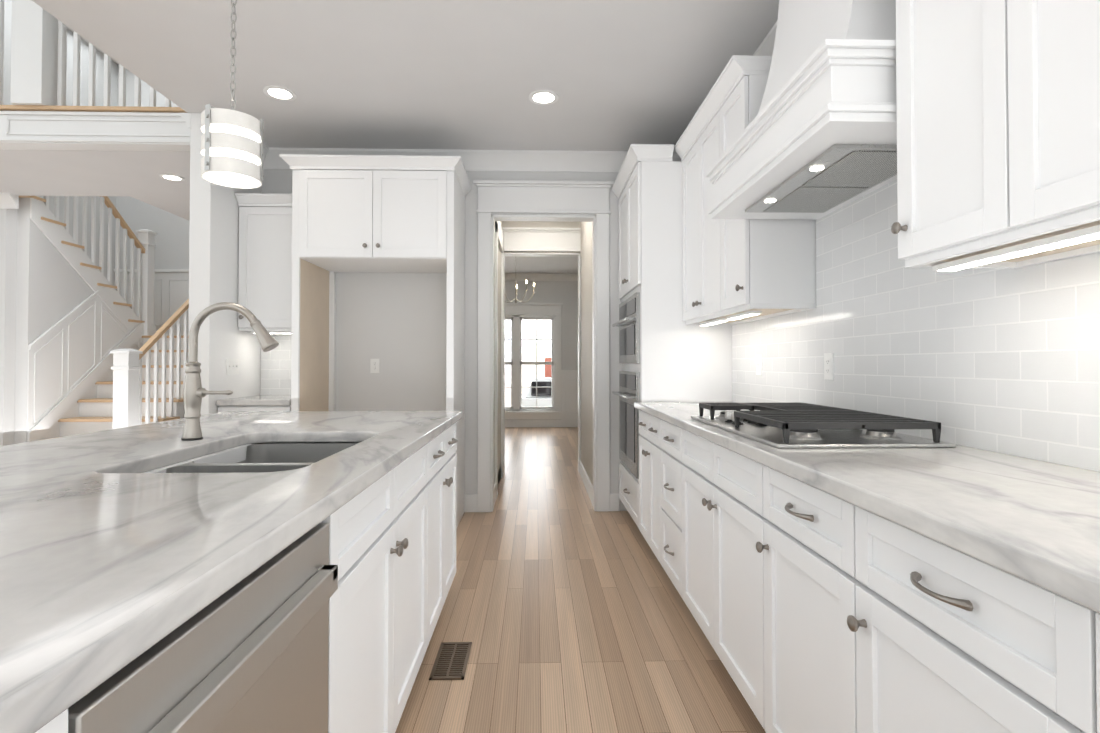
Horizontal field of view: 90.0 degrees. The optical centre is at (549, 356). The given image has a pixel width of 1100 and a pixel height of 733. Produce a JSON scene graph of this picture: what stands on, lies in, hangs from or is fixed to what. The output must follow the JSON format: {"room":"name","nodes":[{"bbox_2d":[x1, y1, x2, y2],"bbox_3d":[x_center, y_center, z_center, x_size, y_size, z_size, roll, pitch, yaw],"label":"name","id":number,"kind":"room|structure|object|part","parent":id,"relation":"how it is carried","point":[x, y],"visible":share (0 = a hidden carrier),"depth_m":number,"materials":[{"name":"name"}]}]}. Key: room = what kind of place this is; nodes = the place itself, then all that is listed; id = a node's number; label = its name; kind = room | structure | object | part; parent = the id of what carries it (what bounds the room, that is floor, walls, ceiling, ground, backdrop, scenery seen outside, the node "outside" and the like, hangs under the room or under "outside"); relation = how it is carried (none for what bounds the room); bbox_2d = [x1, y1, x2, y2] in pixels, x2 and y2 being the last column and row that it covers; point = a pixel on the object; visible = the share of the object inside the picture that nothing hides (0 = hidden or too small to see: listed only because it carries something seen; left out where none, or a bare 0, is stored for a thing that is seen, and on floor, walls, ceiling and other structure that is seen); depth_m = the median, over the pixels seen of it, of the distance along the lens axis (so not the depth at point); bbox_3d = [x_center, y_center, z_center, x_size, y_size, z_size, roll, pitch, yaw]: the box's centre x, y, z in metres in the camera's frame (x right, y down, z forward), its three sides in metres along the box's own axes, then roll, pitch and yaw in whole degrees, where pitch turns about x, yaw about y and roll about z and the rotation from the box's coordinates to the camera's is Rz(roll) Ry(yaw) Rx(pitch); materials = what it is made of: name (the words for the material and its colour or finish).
{"room":"kitchen","nodes":[
{"label":"kitchen","id":0,"kind":"room"},
{"bbox_2d":[0,209,17,445],"bbox_3d":[-6.557,-0.176,5.542,2.180,2.880,0.120,0,-1,-2],"label":"wall","id":1,"kind":"structure","parent":0,"point":[8,252],"depth_m":5.54,"materials":[{"name":"grey paint"}]},
{"bbox_2d":[0,192,18,208],"bbox_3d":[-6.494,-1.550,5.453,2.300,0.135,0.100,0,-1,-2],"label":"crown molding","id":2,"kind":"structure","parent":1,"relation":"attached to","point":[8,200],"depth_m":5.49,"materials":[{"name":"white wood"}]},
{"bbox_2d":[14,198,93,443],"bbox_3d":[-5.430,-0.211,6.447,0.120,2.976,1.630,0,-1,-2],"label":"wall","id":3,"kind":"structure","parent":0,"point":[53,288],"depth_m":5.70,"materials":[{"name":"grey paint"}]},
{"bbox_2d":[3,0,117,285],"bbox_3d":[-6.543,-1.566,6.938,0.120,5.700,2.630,0,-1,-2],"label":"wall","id":4,"kind":"structure","parent":0,"point":[99,80],"depth_m":7.67,"materials":[{"name":"grey paint"}]},
{"bbox_2d":[67,26,118,64],"bbox_3d":[-4.997,-4.536,2.784,5.390,0.120,11.340,0,-1,-2],"label":"ceiling","id":5,"kind":"structure","parent":0,"point":[70,29],"depth_m":7.74,"materials":[{"name":"paint"}]},
{"bbox_2d":[116,65,189,268],"bbox_3d":[-5.280,-1.546,8.346,4.880,5.700,0.120,0,-1,-2],"label":"wall","id":6,"kind":"structure","parent":0,"point":[171,230],"depth_m":8.28,"materials":[{"name":"grey paint"}]},
{"bbox_2d":[0,0,778,272],"bbox_3d":[-2.940,-1.766,3.834,9.320,0.250,13.170,0,-1,-2],"label":"ceiling","id":7,"kind":"structure","parent":0,"point":[619,75],"depth_m":3.18,"materials":[{"name":"paint"}]},
{"bbox_2d":[0,110,189,150],"bbox_3d":[-5.028,-1.759,4.256,5.168,0.250,0.155,0,-1,-2],"label":"beam","id":8,"kind":"structure","parent":7,"relation":"attached to","point":[95,131],"depth_m":4.23,"materials":[{"name":"white wood"}]},
{"bbox_2d":[0,105,186,112],"bbox_3d":[-5.028,-1.899,4.281,5.168,0.030,0.230,0,-1,-2],"label":"trim","id":9,"kind":"structure","parent":8,"relation":"on","point":[86,108],"depth_m":4.21,"materials":[{"name":"brown wood"}]},
{"bbox_2d":[0,0,170,106],"bbox_3d":[-5.101,-2.534,4.253,5.020,1.240,0.220,0,-1,-2],"label":"loft railing","id":10,"kind":"object","parent":9,"relation":"on","point":[38,53],"visible":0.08,"depth_m":4.24,"materials":[{"name":"white wood"}]},
{"bbox_2d":[159,174,184,180],"bbox_3d":[-3.431,-1.621,4.994,0.189,0.006,0.189,0,-1,-11],"label":"recessed light","id":11,"kind":"object","parent":7,"relation":"in","point":[171,177],"depth_m":4.99,"materials":[{"name":"beige plastic"}]},
{"bbox_2d":[180,113,190,127],"bbox_3d":[-2.469,-1.589,3.979,0.070,0.100,0.540,0,-1,-2],"label":"crown molding","id":12,"kind":"structure","parent":7,"relation":"attached to","point":[186,116],"depth_m":3.71,"materials":[{"name":"white wood"}]},
{"bbox_2d":[201,0,263,188],"bbox_3d":[-1.043,-1.124,1.817,0.183,1.090,0.179,0,-1,-2],"label":"pendant light","id":13,"kind":"object","parent":7,"relation":"hanging from","point":[232,147],"visible":1,"depth_m":1.76,"materials":[{"name":"white glass"}]},
{"bbox_3d":[-1.046,-0.678,1.812,0.160,0.192,0.160,0,-1,-2],"label":"glass","id":14,"kind":"part","parent":13,"relation":"part of","materials":[{"name":"white glass"}]},
{"bbox_2d":[263,85,296,100],"bbox_3d":[-1.689,-1.643,3.440,0.189,0.006,0.189,0,-1,-11],"label":"recessed light","id":15,"kind":"object","parent":7,"relation":"in","point":[280,93],"depth_m":3.43,"materials":[{"name":"beige plastic"}]},
{"bbox_2d":[505,257,534,302],"bbox_3d":[-0.516,-1.186,8.333,0.593,0.780,0.571,0,-1,-2],"label":"chandelier","id":16,"kind":"object","parent":7,"relation":"hanging from","point":[516,299],"visible":0.75,"depth_m":8.30,"materials":[{"name":"silver metal"}]},
{"bbox_2d":[529,90,558,104],"bbox_3d":[-0.040,-1.642,3.493,0.189,0.006,0.189,0,-1,-8],"label":"recessed light","id":17,"kind":"object","parent":7,"relation":"in","point":[538,97],"depth_m":3.49,"materials":[{"name":"beige plastic"}]},
{"bbox_2d":[260,169,626,510],"bbox_3d":[-0.637,-0.191,4.487,3.620,2.880,0.120,0,-1,-2],"label":"wall","id":18,"kind":"structure","parent":0,"point":[395,324],"depth_m":4.41,"materials":[{"name":"grey paint"}]},
{"bbox_2d":[235,193,291,331],"bbox_3d":[-2.046,-0.683,4.193,0.496,0.995,0.403,0,-1,-2],"label":"upper cabinet","id":19,"kind":"object","parent":18,"relation":"attached to","point":[265,264],"visible":0.52,"depth_m":4.05,"materials":[{"name":"white wood"}]},
{"bbox_2d":[252,331,290,333],"bbox_3d":[-2.045,-0.178,4.145,0.376,0.016,0.050,0,-1,-2],"label":"light bar","id":20,"kind":"object","parent":19,"relation":"attached to","point":[279,332],"visible":0.54,"depth_m":4.12,"materials":[{"name":"white plastic"}]},
{"bbox_2d":[260,143,271,164],"bbox_3d":[-2.244,-1.570,4.000,0.100,0.135,0.570,0,-1,-2],"label":"crown molding","id":21,"kind":"structure","parent":18,"relation":"attached to","point":[267,151],"depth_m":4.34,"materials":[{"name":"white wood"}]},
{"bbox_2d":[261,334,290,394],"bbox_3d":[-2.051,0.053,4.383,0.494,0.510,0.008,0,-1,-2],"label":"tile backsplash","id":22,"kind":"structure","parent":18,"relation":"attached to","point":[276,371],"depth_m":4.38,"materials":[{"name":"white tile"}]},
{"bbox_2d":[370,359,378,372],"bbox_3d":[-1.401,0.078,4.400,0.070,0.115,0.008,0,-1,-2],"label":"outlet","id":23,"kind":"object","parent":18,"relation":"attached to","point":[374,363],"depth_m":4.40,"materials":[{"name":"white plastic"}]},
{"bbox_2d":[259,148,681,171],"bbox_3d":[-0.624,-1.565,4.397,3.360,0.135,0.100,0,-1,-2],"label":"crown molding","id":24,"kind":"structure","parent":18,"relation":"attached to","point":[542,161],"depth_m":4.39,"materials":[{"name":"white wood"}]},
{"bbox_2d":[473,180,613,511],"bbox_3d":[-0.051,-0.079,4.476,1.130,2.656,0.180,0,-1,-2],"label":"door frame","id":25,"kind":"structure","parent":18,"relation":"attached to","point":[540,197],"depth_m":4.37,"materials":[{"name":"white wood"}]},
{"bbox_2d":[494,221,502,484],"bbox_3d":[-0.557,-0.180,5.270,0.120,2.880,1.440,0,-1,-2],"label":"wall","id":26,"kind":"structure","parent":0,"point":[499,358],"depth_m":5.34,"materials":[{"name":"beige paint"}]},
{"bbox_2d":[494,461,503,504],"bbox_3d":[-0.497,1.190,5.242,0.032,0.140,1.420,0,-1,-2],"label":"baseboard","id":27,"kind":"structure","parent":26,"relation":"attached to","point":[499,474],"depth_m":4.79,"materials":[{"name":"white wood"}]},
{"bbox_2d":[505,281,577,419],"bbox_3d":[-0.672,-0.107,10.388,4.200,2.880,0.140,0,-1,-2],"label":"wall","id":28,"kind":"structure","parent":0,"point":[565,293],"depth_m":10.35,"materials":[{"name":"grey paint"}]},
{"bbox_2d":[505,303,562,418],"bbox_3d":[-0.631,0.092,10.336,1.750,2.180,0.160,0,-1,-2],"label":"window","id":29,"kind":"structure","parent":28,"relation":"in","point":[516,314],"depth_m":10.32,"materials":[{"name":"white wood"}]},
{"bbox_2d":[505,420,577,426],"bbox_3d":[-0.670,1.262,10.290,4.200,0.140,0.016,0,-1,-2],"label":"baseboard","id":30,"kind":"structure","parent":28,"relation":"attached to","point":[508,423],"depth_m":10.30,"materials":[{"name":"white wood"}]},
{"bbox_2d":[505,273,577,280],"bbox_3d":[-0.669,-1.481,10.288,4.200,0.135,0.100,0,-1,-2],"label":"crown molding","id":31,"kind":"structure","parent":28,"relation":"attached to","point":[508,276],"depth_m":10.30,"materials":[{"name":"white wood"}]},
{"bbox_2d":[561,370,577,419],"bbox_3d":[-0.670,0.724,10.289,4.200,0.935,0.035,0,-1,-2],"label":"trim","id":32,"kind":"structure","parent":28,"relation":"attached to","point":[569,393],"depth_m":10.32,"materials":[{"name":"white wood"}]},
{"bbox_2d":[503,221,579,252],"bbox_3d":[-0.558,-0.169,6.050,4.200,2.880,0.120,0,-1,-2],"label":"wall","id":33,"kind":"structure","parent":0,"point":[549,224],"depth_m":6.02,"materials":[{"name":"beige paint"}]},
{"bbox_2d":[395,427,765,732],"bbox_3d":[-2.798,1.298,3.724,10.000,0.120,13.430,0,-1,-2],"label":"floor","id":34,"kind":"structure","parent":0,"point":[565,609],"depth_m":2.46,"materials":[{"name":"brown wood"}]},
{"bbox_2d":[19,196,188,441],"bbox_3d":[-5.343,-0.754,6.849,2.275,4.074,2.843,0,-1,-2],"label":"staircase","id":35,"kind":"structure","parent":34,"relation":"on","point":[106,355],"depth_m":6.28,"materials":[{"name":"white wood"}]},
{"bbox_2d":[188,113,261,414],"bbox_3d":[-2.366,-0.197,4.037,0.140,2.880,0.690,0,-1,-2],"label":"wall","id":36,"kind":"structure","parent":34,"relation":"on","point":[214,249],"depth_m":3.77,"materials":[{"name":"white paint"}]},
{"bbox_2d":[226,359,238,374],"bbox_3d":[-2.287,0.076,3.970,0.014,0.115,0.162,0,-1,-2],"label":"outlet","id":37,"kind":"object","parent":36,"relation":"attached to","point":[232,366],"depth_m":3.96,"materials":[{"name":"white plastic"}]},
{"bbox_2d":[16,414,461,732],"bbox_3d":[-0.871,0.748,0.901,0.944,0.901,3.870,0,-1,-2],"label":"kitchen island","id":38,"kind":"object","parent":34,"relation":"on","point":[331,631],"depth_m":1.00,"materials":[{"name":"white wood"}]},
{"bbox_2d":[68,523,337,732],"bbox_3d":[-0.700,0.694,0.776,0.600,0.795,0.598,0,-1,-2],"label":"dishwasher","id":39,"kind":"object","parent":38,"relation":"in","point":[253,655],"depth_m":0.75,"materials":[{"name":"silver metal"}]},
{"bbox_2d":[0,411,461,732],"bbox_3d":[-1.016,0.278,0.904,1.214,0.039,3.930,0,-1,-2],"label":"island countertop","id":40,"kind":"structure","parent":38,"relation":"on","point":[99,552],"depth_m":0.86,"materials":[{"name":"white stone"}]},
{"bbox_2d":[176,302,278,441],"bbox_3d":[-1.040,0.047,1.792,0.302,0.448,0.060,0,-1,-2],"label":"faucet","id":41,"kind":"object","parent":40,"relation":"on","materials":[{"name":"silver metal"}]},
{"bbox_2d":[140,438,359,469],"bbox_3d":[-0.831,0.414,1.617,0.506,0.237,0.786,0,-1,-2],"label":"sink","id":42,"kind":"object","parent":40,"relation":"in","point":[257,453],"depth_m":1.94,"materials":[{"name":"silver metal"}]},
{"bbox_2d":[216,395,290,412],"bbox_3d":[-2.043,0.773,4.058,0.496,0.940,0.632,0,-1,-2],"label":"base cabinet","id":43,"kind":"object","parent":34,"relation":"on","point":[267,403],"visible":0.19,"depth_m":3.78,"materials":[{"name":"white wood"}]},
{"bbox_2d":[216,395,290,405],"bbox_3d":[-2.044,0.323,4.074,0.496,0.040,0.612,0,-1,-2],"label":"countertop","id":44,"kind":"structure","parent":43,"relation":"on","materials":[{"name":"white stone"}]},
{"bbox_2d":[279,154,471,525],"bbox_3d":[-1.234,-0.062,4.070,1.226,2.610,0.673,0,-1,-2],"label":"surround","id":45,"kind":"object","parent":34,"relation":"on","point":[381,213],"visible":0.9,"depth_m":3.82,"materials":[{"name":"white wood"}]},
{"bbox_2d":[429,642,471,679],"bbox_3d":[-0.392,1.214,2.198,0.130,0.006,0.270,0,-1,-2],"label":"floor vent","id":46,"kind":"object","parent":34,"relation":"in","point":[451,661],"visible":1,"depth_m":2.18,"materials":[{"name":"brown metal"}]},
{"bbox_2d":[612,144,731,527],"bbox_3d":[0.842,-0.060,3.994,0.683,2.605,0.910,0,-1,-2],"label":"tall cabinet","id":47,"kind":"object","parent":34,"relation":"on","point":[667,353],"visible":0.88,"depth_m":3.60,"materials":[{"name":"white wood"}]},
{"bbox_2d":[634,402,1099,732],"bbox_3d":[0.929,0.697,1.274,0.652,1.012,4.618,0,-1,-2],"label":"base cabinet","id":48,"kind":"object","parent":34,"relation":"on","point":[828,569],"depth_m":1.18,"materials":[{"name":"white wood"}]},
{"bbox_2d":[691,402,955,447],"bbox_3d":[0.913,0.238,2.046,0.530,0.072,0.890,0,-1,-2],"label":"cooktop","id":49,"kind":"object","parent":48,"relation":"in","point":[787,424],"depth_m":1.74,"materials":[{"name":"black metal"}]},
{"bbox_2d":[634,402,1099,612],"bbox_3d":[0.931,0.283,1.279,0.648,0.040,4.617,0,-1,-2],"label":"countertop","id":50,"kind":"structure","parent":48,"relation":"on","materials":[{"name":"white stone"}]},
{"bbox_2d":[580,222,592,485],"bbox_3d":[0.412,-0.179,5.295,0.120,2.880,1.440,0,-1,-2],"label":"wall","id":51,"kind":"structure","parent":0,"point":[586,352],"depth_m":5.30,"materials":[{"name":"beige paint"}]},
{"bbox_2d":[579,460,592,505],"bbox_3d":[0.344,1.190,5.269,0.016,0.140,1.410,0,-1,-2],"label":"baseboard","id":52,"kind":"structure","parent":51,"relation":"attached to","point":[587,483],"depth_m":5.12,"materials":[{"name":"white wood"}]},
{"bbox_2d":[737,256,1099,471],"bbox_3d":[1.326,-0.241,0.968,0.120,2.880,7.260,0,-1,-2],"label":"wall","id":53,"kind":"structure","parent":0,"point":[999,452],"depth_m":1.42,"materials":[{"name":"grey paint"}]},
{"bbox_2d":[674,55,815,324],"bbox_3d":[1.017,-0.794,3.066,0.383,1.165,1.082,0,-1,-2],"label":"upper cabinet","id":54,"kind":"object","parent":53,"relation":"attached to","point":[766,267],"visible":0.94,"depth_m":2.71,"materials":[{"name":"white wood"}]},
{"bbox_2d":[699,318,723,325],"bbox_3d":[0.970,-0.200,3.279,0.050,0.016,0.400,0,-1,-2],"label":"light bar","id":55,"kind":"object","parent":54,"relation":"attached to","point":[720,320],"depth_m":3.24,"materials":[{"name":"white plastic"}]},
{"bbox_2d":[724,311,761,321],"bbox_3d":[0.983,-0.207,2.805,0.050,0.016,0.350,0,-1,-2],"label":"light bar","id":56,"kind":"object","parent":54,"relation":"attached to","point":[750,313],"depth_m":2.77,"materials":[{"name":"white plastic"}]},
{"bbox_2d":[753,21,776,55],"bbox_3d":[1.218,-1.614,0.925,0.100,0.135,7.140,0,-1,-2],"label":"wall","id":57,"kind":"structure","parent":53,"relation":"attached to","point":[766,48],"depth_m":2.87,"materials":[{"name":"white paint"}]},
{"bbox_2d":[705,0,896,219],"bbox_3d":[0.979,-1.140,2.002,0.514,1.053,1.044,0,-1,-2],"label":"range hood","id":58,"kind":"object","parent":53,"relation":"attached to","point":[816,139],"visible":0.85,"depth_m":1.77,"materials":[{"name":"white wood"}]},
{"bbox_2d":[732,179,1099,470],"bbox_3d":[1.254,-0.189,1.294,0.008,0.904,4.617,0,-1,-2],"label":"tile backsplash","id":59,"kind":"structure","parent":53,"relation":"attached to","point":[1003,360],"depth_m":1.75,"materials":[{"name":"white tile"}]},
{"bbox_2d":[756,355,761,374],"bbox_3d":[1.194,0.050,3.152,0.014,0.115,0.070,0,-1,-2],"label":"outlet","id":60,"kind":"object","parent":59,"relation":"attached to","point":[758,357],"depth_m":3.14,"materials":[{"name":"white plastic"}]},
{"bbox_2d":[824,353,833,379],"bbox_3d":[1.216,0.044,2.402,0.008,0.115,0.070,0,-1,-2],"label":"outlet","id":61,"kind":"object","parent":59,"relation":"attached to","point":[828,357],"depth_m":2.39,"materials":[{"name":"white plastic"}]},
{"bbox_2d":[891,0,1099,267],"bbox_3d":[1.092,-0.795,1.272,0.329,1.075,0.404,0,-1,-2],"label":"upper cabinet","id":62,"kind":"object","parent":53,"relation":"attached to","point":[933,226],"depth_m":1.34,"materials":[{"name":"white wood"}]},
{"bbox_2d":[967,0,1099,243],"bbox_3d":[1.105,-0.802,0.750,0.329,1.075,0.880,0,-1,-2],"label":"upper cabinet","id":63,"kind":"object","parent":53,"relation":"attached to","point":[998,124],"depth_m":1.07,"materials":[{"name":"white wood"}]},
{"bbox_2d":[932,225,1099,271],"bbox_3d":[1.025,-0.230,1.205,0.050,0.016,0.450,0,-1,-2],"label":"light bar","id":64,"kind":"object","parent":63,"relation":"attached to","point":[1066,239],"depth_m":1.17,"materials":[{"name":"white plastic"}]},
{"label":"outside","id":65,"kind":"structure","parent":0,"visible":0},
{"bbox_2d":[505,320,550,406],"bbox_3d":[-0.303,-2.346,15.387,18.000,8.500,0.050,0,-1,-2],"label":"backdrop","id":66,"kind":"structure","parent":65,"point":[529,346],"depth_m":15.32,"materials":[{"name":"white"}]},
{"bbox_3d":[-0.239,1.794,12.878,18.000,0.050,4.850,0,-1,-2],"label":"ground","id":67,"kind":"structure","parent":65,"visible":0},
{"bbox_2d":[522,377,550,406],"bbox_3d":[0.194,1.153,13.549,2.000,1.250,1.750,0,-1,-2],"label":"car","id":68,"kind":"object","parent":67,"relation":"on","point":[543,397],"visible":0.12,"depth_m":12.71,"materials":[{"name":"white paint"}]},
{"bbox_2d":[545,358,550,376],"bbox_3d":[0.537,0.921,14.787,1.350,1.750,0.300,0,-1,-2],"label":"construction fence","id":69,"kind":"object","parent":67,"relation":"on","point":[547,370],"visible":0.07,"depth_m":14.83,"materials":[{"name":"orange plastic"}]}
]}

